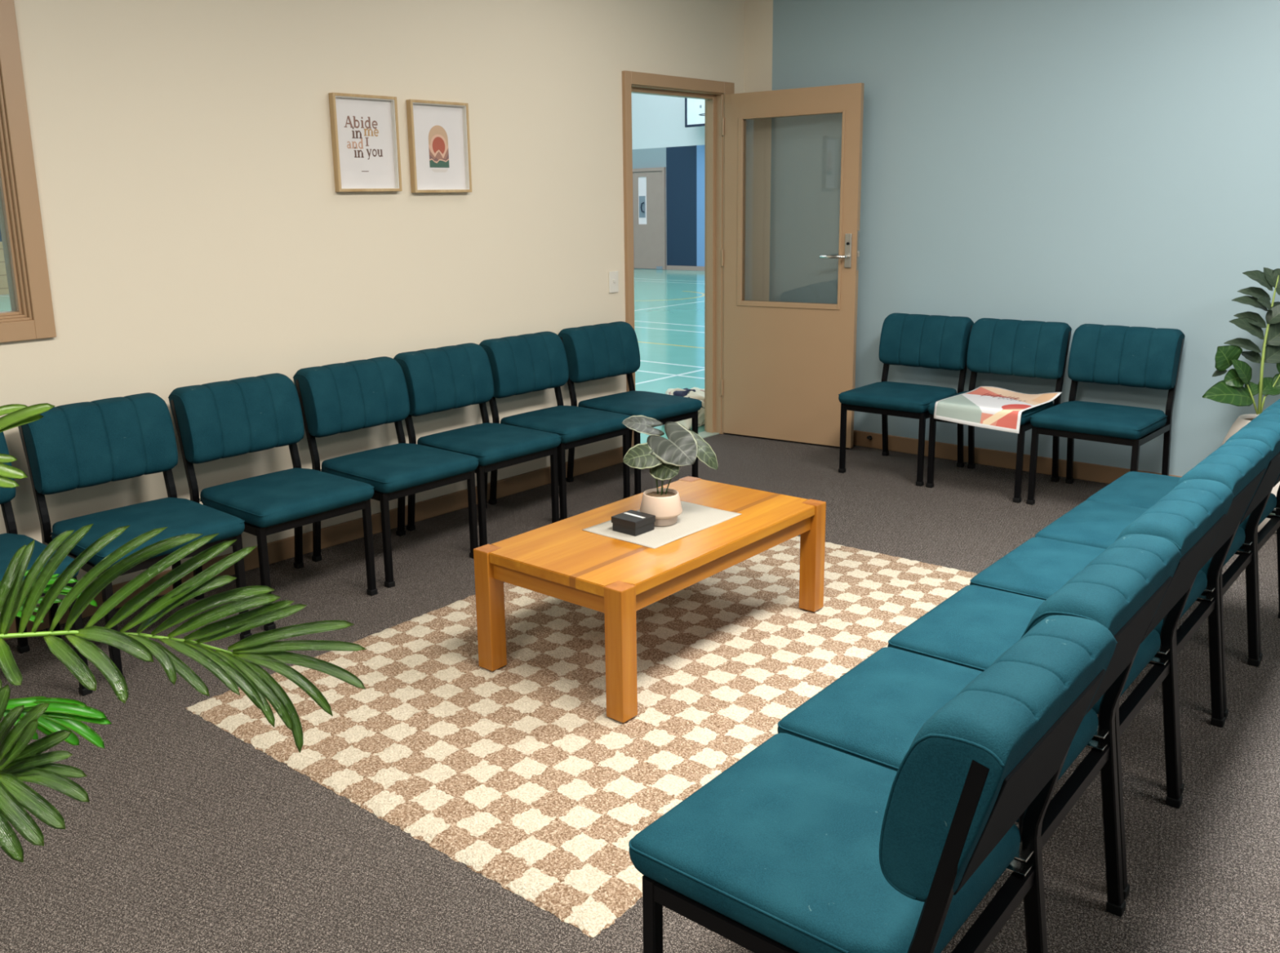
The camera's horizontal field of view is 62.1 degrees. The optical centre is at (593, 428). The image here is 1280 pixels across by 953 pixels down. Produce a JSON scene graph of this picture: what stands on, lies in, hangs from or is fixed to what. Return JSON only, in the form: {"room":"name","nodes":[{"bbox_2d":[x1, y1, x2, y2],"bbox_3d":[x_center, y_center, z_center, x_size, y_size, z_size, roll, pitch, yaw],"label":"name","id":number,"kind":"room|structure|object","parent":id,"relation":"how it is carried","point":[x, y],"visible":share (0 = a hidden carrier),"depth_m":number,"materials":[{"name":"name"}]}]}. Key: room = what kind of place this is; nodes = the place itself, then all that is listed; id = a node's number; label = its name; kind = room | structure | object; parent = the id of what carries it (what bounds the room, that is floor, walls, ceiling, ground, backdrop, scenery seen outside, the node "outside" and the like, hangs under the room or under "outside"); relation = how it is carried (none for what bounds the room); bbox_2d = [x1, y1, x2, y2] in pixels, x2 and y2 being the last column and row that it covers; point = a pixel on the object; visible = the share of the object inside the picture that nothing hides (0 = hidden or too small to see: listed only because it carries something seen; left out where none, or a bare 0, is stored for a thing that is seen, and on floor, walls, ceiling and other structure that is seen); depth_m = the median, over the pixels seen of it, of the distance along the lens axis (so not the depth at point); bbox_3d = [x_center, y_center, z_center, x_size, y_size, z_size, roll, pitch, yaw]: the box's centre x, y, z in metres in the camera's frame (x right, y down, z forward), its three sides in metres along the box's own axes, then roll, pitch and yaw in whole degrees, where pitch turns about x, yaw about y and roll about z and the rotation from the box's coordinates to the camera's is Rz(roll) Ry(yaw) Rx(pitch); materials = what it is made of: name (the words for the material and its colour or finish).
{"room":"waiting room","nodes":[
{"label":"waiting room","id":0,"kind":"room"},
{"bbox_2d":[0,228,8,295],"bbox_3d":[-10.973,-5.937,19.159,0.200,7.000,21.400,10,16,42],"label":"wall","id":1,"kind":"structure","parent":0,"point":[4,290],"depth_m":19.64,"materials":[{"name":"beige paint"}]},
{"bbox_2d":[0,0,744,613],"bbox_3d":[-1.823,-0.711,3.752,0.100,2.800,8.000,10,16,42],"label":"wall","id":2,"kind":"structure","parent":0,"point":[197,230],"depth_m":4.34,"materials":[{"name":"beige paint"}]},
{"bbox_2d":[0,0,56,342],"bbox_3d":[-2.679,-0.816,2.785,0.135,1.387,2.222,10,16,42],"label":"window","id":3,"kind":"structure","parent":2,"relation":"in","point":[31,316],"depth_m":3.56,"materials":[{"name":"beige paint"}]},
{"bbox_2d":[3,446,622,640],"bbox_3d":[-2.134,0.715,3.593,0.015,0.090,6.875,10,16,42],"label":"baseboard","id":4,"kind":"structure","parent":2,"relation":"attached to","point":[283,549],"depth_m":4.78,"materials":[{"name":"paint"}]},
{"bbox_2d":[328,92,402,191],"bbox_3d":[-0.965,-1.207,4.505,0.032,0.397,0.324,10,16,42],"label":"picture frame","id":5,"kind":"object","parent":2,"relation":"attached to","point":[364,128],"visible":1,"depth_m":4.51,"materials":[{"name":"white paper"}]},
{"bbox_2d":[405,99,471,192],"bbox_3d":[-0.694,-1.267,4.793,0.032,0.398,0.331,10,16,42],"label":"picture frame","id":6,"kind":"object","parent":2,"relation":"attached to","point":[439,140],"visible":1,"depth_m":4.80,"materials":[{"name":"white paper"}]},
{"bbox_2d":[428,124,448,172],"bbox_3d":[-0.701,-1.263,4.800,0.001,0.206,0.112,10,16,42],"label":"artwork","id":7,"kind":"object","parent":6,"relation":"attached to","point":[438,135],"depth_m":4.80},
{"bbox_2d":[608,271,618,293],"bbox_3d":[0.109,-0.795,5.780,0.014,0.116,0.074,10,16,42],"label":"light switch","id":8,"kind":"object","parent":2,"relation":"attached to","point":[613,282],"visible":1,"depth_m":5.77,"materials":[{"name":"white plastic"}]},
{"bbox_2d":[622,70,734,448],"bbox_3d":[0.470,-0.943,6.233,0.145,2.125,0.990,10,16,42],"label":"trim","id":9,"kind":"structure","parent":2,"relation":"attached to","point":[713,92],"depth_m":6.36,"materials":[{"name":"beige paint"}]},
{"bbox_2d":[697,431,719,438],"bbox_3d":[0.470,0.097,6.441,0.110,0.008,0.840,10,16,42],"label":"trim","id":10,"kind":"structure","parent":2,"relation":"attached to","point":[704,434],"depth_m":6.67,"materials":[{"name":"metal"}]},
{"bbox_2d":[720,82,864,448],"bbox_3d":[1.126,-0.922,6.216,0.870,2.040,0.112,7,15,35],"label":"door","id":11,"kind":"structure","parent":2,"relation":"in","point":[787,366],"depth_m":6.28,"materials":[{"name":"beige paint"}]},
{"bbox_2d":[0,268,1279,952],"bbox_3d":[-2.080,-0.955,11.900,23.800,0.100,21.400,10,16,42],"label":"floor","id":12,"kind":"structure","parent":0,"point":[189,837],"depth_m":2.62,"materials":[{"name":"grey carpet"}]},
{"bbox_2d":[0,431,92,696],"bbox_3d":[-1.907,0.426,3.191,0.594,0.812,0.481,10,16,41],"label":"banquet chair","id":13,"kind":"object","parent":12,"relation":"on","point":[11,542],"visible":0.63,"depth_m":3.31,"materials":[{"name":"teal fabric"}]},
{"bbox_2d":[17,392,252,679],"bbox_3d":[-1.539,0.336,3.580,0.594,0.812,0.481,10,16,42],"label":"banquet chair","id":14,"kind":"object","parent":12,"relation":"on","point":[80,445],"visible":0.88,"depth_m":3.56,"materials":[{"name":"teal fabric"}]},
{"bbox_2d":[0,403,366,862],"bbox_3d":[-0.944,0.551,1.610,1.279,1.185,0.765,0,12,6],"label":"potted palm","id":15,"kind":"object","parent":12,"relation":"on","point":[20,762],"visible":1,"depth_m":1.47,"materials":[{"name":"plant"}]},
{"bbox_2d":[168,373,377,631],"bbox_3d":[-1.188,0.245,3.972,0.594,0.812,0.481,9,16,41],"label":"banquet chair","id":16,"kind":"object","parent":12,"relation":"on","point":[213,421],"visible":0.98,"depth_m":3.92,"materials":[{"name":"teal fabric"}]},
{"bbox_2d":[293,356,478,588],"bbox_3d":[-0.842,0.152,4.373,0.594,0.812,0.481,9,16,41],"label":"banquet chair","id":17,"kind":"object","parent":12,"relation":"on","point":[335,398],"visible":0.98,"depth_m":4.32,"materials":[{"name":"teal fabric"}]},
{"bbox_2d":[393,342,560,546],"bbox_3d":[-0.516,0.062,4.764,0.594,0.812,0.481,10,16,41],"label":"banquet chair","id":18,"kind":"object","parent":12,"relation":"on","point":[446,378],"visible":0.91,"depth_m":4.72,"materials":[{"name":"teal fabric"}]},
{"bbox_2d":[479,331,631,520],"bbox_3d":[-0.180,-0.028,5.152,0.594,0.812,0.481,10,16,42],"label":"banquet chair","id":19,"kind":"object","parent":12,"relation":"on","point":[526,363],"visible":0.89,"depth_m":5.11,"materials":[{"name":"teal fabric"}]},
{"bbox_2d":[186,536,977,937],"bbox_3d":[0.213,0.706,3.578,1.614,0.014,2.538,9,16,40],"label":"area rug","id":20,"kind":"object","parent":12,"relation":"on","point":[518,773],"visible":0.66,"depth_m":3.07,"materials":[{"name":"fabric"}]},
{"bbox_2d":[473,476,826,723],"bbox_3d":[0.223,0.507,3.538,0.598,0.390,1.115,9,16,41],"label":"coffee table","id":21,"kind":"object","parent":20,"relation":"on","point":[617,579],"visible":0.95,"depth_m":3.28,"materials":[{"name":"orange wood"}]},
{"bbox_2d":[582,501,741,549],"bbox_3d":[0.231,0.311,3.516,0.303,0.003,0.466,10,16,42],"label":"mat","id":22,"kind":"object","parent":21,"relation":"on","point":[693,518],"visible":0.66,"depth_m":3.46,"materials":[{"name":"fabric"}]},
{"bbox_2d":[611,510,655,536],"bbox_3d":[0.128,0.306,3.427,0.104,0.048,0.100,10,16,42],"label":"tissue box","id":23,"kind":"object","parent":22,"relation":"on","point":[631,522],"visible":1,"depth_m":3.40,"materials":[{"name":"cardboard"}]},
{"bbox_2d":[622,415,717,526],"bbox_3d":[0.243,0.140,3.481,0.305,0.346,0.174,3,13,20],"label":"plant","id":24,"kind":"object","parent":22,"relation":"on","point":[683,445],"visible":1,"depth_m":3.46,"materials":[{"name":"plant"}]},
{"bbox_2d":[557,321,702,495],"bbox_3d":[0.191,-0.116,5.529,0.481,0.812,0.594,-13,17,-43],"label":"banquet chair","id":25,"kind":"object","parent":12,"relation":"on","point":[611,349],"visible":0.9,"depth_m":5.49,"materials":[{"name":"teal fabric"}]},
{"bbox_2d":[662,385,704,430],"bbox_3d":[0.621,-0.153,6.970,0.370,0.266,0.452,10,16,42],"label":"tote bag","id":26,"kind":"object","parent":12,"relation":"on","point":[691,392],"visible":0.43,"depth_m":6.85,"materials":[{"name":"fabric"}]},
{"bbox_2d":[628,615,1117,952],"bbox_3d":[0.428,0.691,1.711,0.594,0.812,0.481,9,16,40],"label":"banquet chair","id":27,"kind":"object","parent":12,"relation":"on","point":[799,846],"visible":1,"depth_m":1.57,"materials":[{"name":"teal fabric"}]},
{"bbox_2d":[838,313,973,486],"bbox_3d":[1.655,-0.173,5.649,0.481,0.812,0.594,10,16,41],"label":"banquet chair","id":28,"kind":"object","parent":12,"relation":"on","point":[916,340],"visible":0.95,"depth_m":5.63,"materials":[{"name":"teal fabric"}]},
{"bbox_2d":[777,533,1182,952],"bbox_3d":[0.735,0.603,2.091,0.594,0.812,0.481,9,16,40],"label":"banquet chair","id":29,"kind":"object","parent":12,"relation":"on","point":[873,713],"visible":0.48,"depth_m":2.04,"materials":[{"name":"teal fabric"}]},
{"bbox_2d":[925,318,1071,503],"bbox_3d":[2.024,-0.112,5.322,0.481,0.812,0.594,10,16,42],"label":"banquet chair","id":30,"kind":"object","parent":12,"relation":"on","point":[1006,347],"visible":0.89,"depth_m":5.34,"materials":[{"name":"teal fabric"}]},
{"bbox_2d":[933,386,1061,433],"bbox_3d":[1.990,-0.102,5.226,0.448,0.135,0.483,10,16,42],"label":"poster","id":31,"kind":"object","parent":30,"relation":"on","point":[995,408],"visible":1,"depth_m":5.13,"materials":[{"name":"paper"}]},
{"bbox_2d":[887,479,1234,900],"bbox_3d":[1.058,0.517,2.465,0.594,0.812,0.481,9,16,40],"label":"banquet chair","id":32,"kind":"object","parent":12,"relation":"on","point":[975,626],"visible":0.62,"depth_m":2.40,"materials":[{"name":"teal fabric"}]},
{"bbox_2d":[1026,324,1185,505],"bbox_3d":[2.399,-0.049,4.988,0.481,0.812,0.594,10,16,43],"label":"banquet chair","id":33,"kind":"object","parent":12,"relation":"on","point":[1138,357],"visible":0.98,"depth_m":4.96,"materials":[{"name":"teal fabric"}]},
{"bbox_2d":[969,439,1272,794],"bbox_3d":[1.385,0.429,2.843,0.594,0.812,0.481,9,16,41],"label":"banquet chair","id":34,"kind":"object","parent":12,"relation":"on","point":[1039,567],"visible":0.51,"depth_m":2.81,"materials":[{"name":"teal fabric"}]},
{"bbox_2d":[1035,408,1279,719],"bbox_3d":[1.712,0.345,3.208,0.594,0.812,0.481,9,16,41],"label":"banquet chair","id":35,"kind":"object","parent":12,"relation":"on","point":[1096,524],"visible":0.49,"depth_m":3.19,"materials":[{"name":"teal fabric"}]},
{"bbox_2d":[1085,399,1279,661],"bbox_3d":[2.032,0.263,3.562,0.594,0.812,0.481,10,16,41],"label":"banquet chair","id":36,"kind":"object","parent":12,"relation":"on","point":[1133,489],"visible":0.19,"depth_m":3.57,"materials":[{"name":"teal fabric"}]},
{"bbox_2d":[1202,267,1279,533],"bbox_3d":[2.854,-0.115,4.527,0.372,1.114,0.420,10,16,42],"label":"potted plant","id":37,"kind":"object","parent":12,"relation":"on","point":[1231,390],"visible":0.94,"depth_m":4.51,"materials":[{"name":"plant"}]},
{"bbox_2d":[1221,413,1279,533],"bbox_3d":[2.891,0.192,4.611,0.353,0.478,0.353,10,16,42],"label":"planter","id":38,"kind":"object","parent":12,"relation":"on","point":[1242,420],"depth_m":4.57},
{"bbox_2d":[631,93,704,269],"bbox_3d":[3.990,-6.431,19.960,20.600,7.000,0.200,10,16,42],"label":"wall","id":39,"kind":"structure","parent":0,"point":[660,138],"depth_m":22.25,"materials":[{"name":"paint"}]},
{"bbox_2d":[632,167,666,270],"bbox_3d":[1.157,-4.507,22.886,0.960,2.140,0.094,10,16,42],"label":"door","id":40,"kind":"structure","parent":39,"relation":"in","point":[649,188],"depth_m":22.85,"materials":[{"name":"beige paint"}]},
{"bbox_2d":[666,265,704,271],"bbox_3d":[2.886,-3.222,21.600,3.600,0.090,0.020,10,16,42],"label":"baseboard","id":41,"kind":"structure","parent":39,"relation":"attached to","point":[668,267],"depth_m":22.44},
{"bbox_2d":[684,97,704,127],"bbox_3d":[2.516,-6.479,20.577,1.129,1.140,1.549,-4,12,-11],"label":"basketball backboard","id":42,"kind":"object","parent":39,"relation":"attached to","point":[694,108],"visible":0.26,"depth_m":21.09,"materials":[{"name":"white plastic"}]},
{"bbox_2d":[743,0,1279,476],"bbox_3d":[3.217,-1.001,4.603,6.300,2.800,0.150,10,16,42],"label":"wall","id":43,"kind":"structure","parent":0,"point":[1075,163],"depth_m":5.37,"materials":[{"name":"blue paint"}]},
{"bbox_2d":[853,430,1182,484],"bbox_3d":[3.227,0.344,4.793,6.200,0.090,0.015,10,16,42],"label":"baseboard","id":44,"kind":"structure","parent":43,"relation":"attached to","point":[1082,471],"depth_m":5.74,"materials":[{"name":"paint"}]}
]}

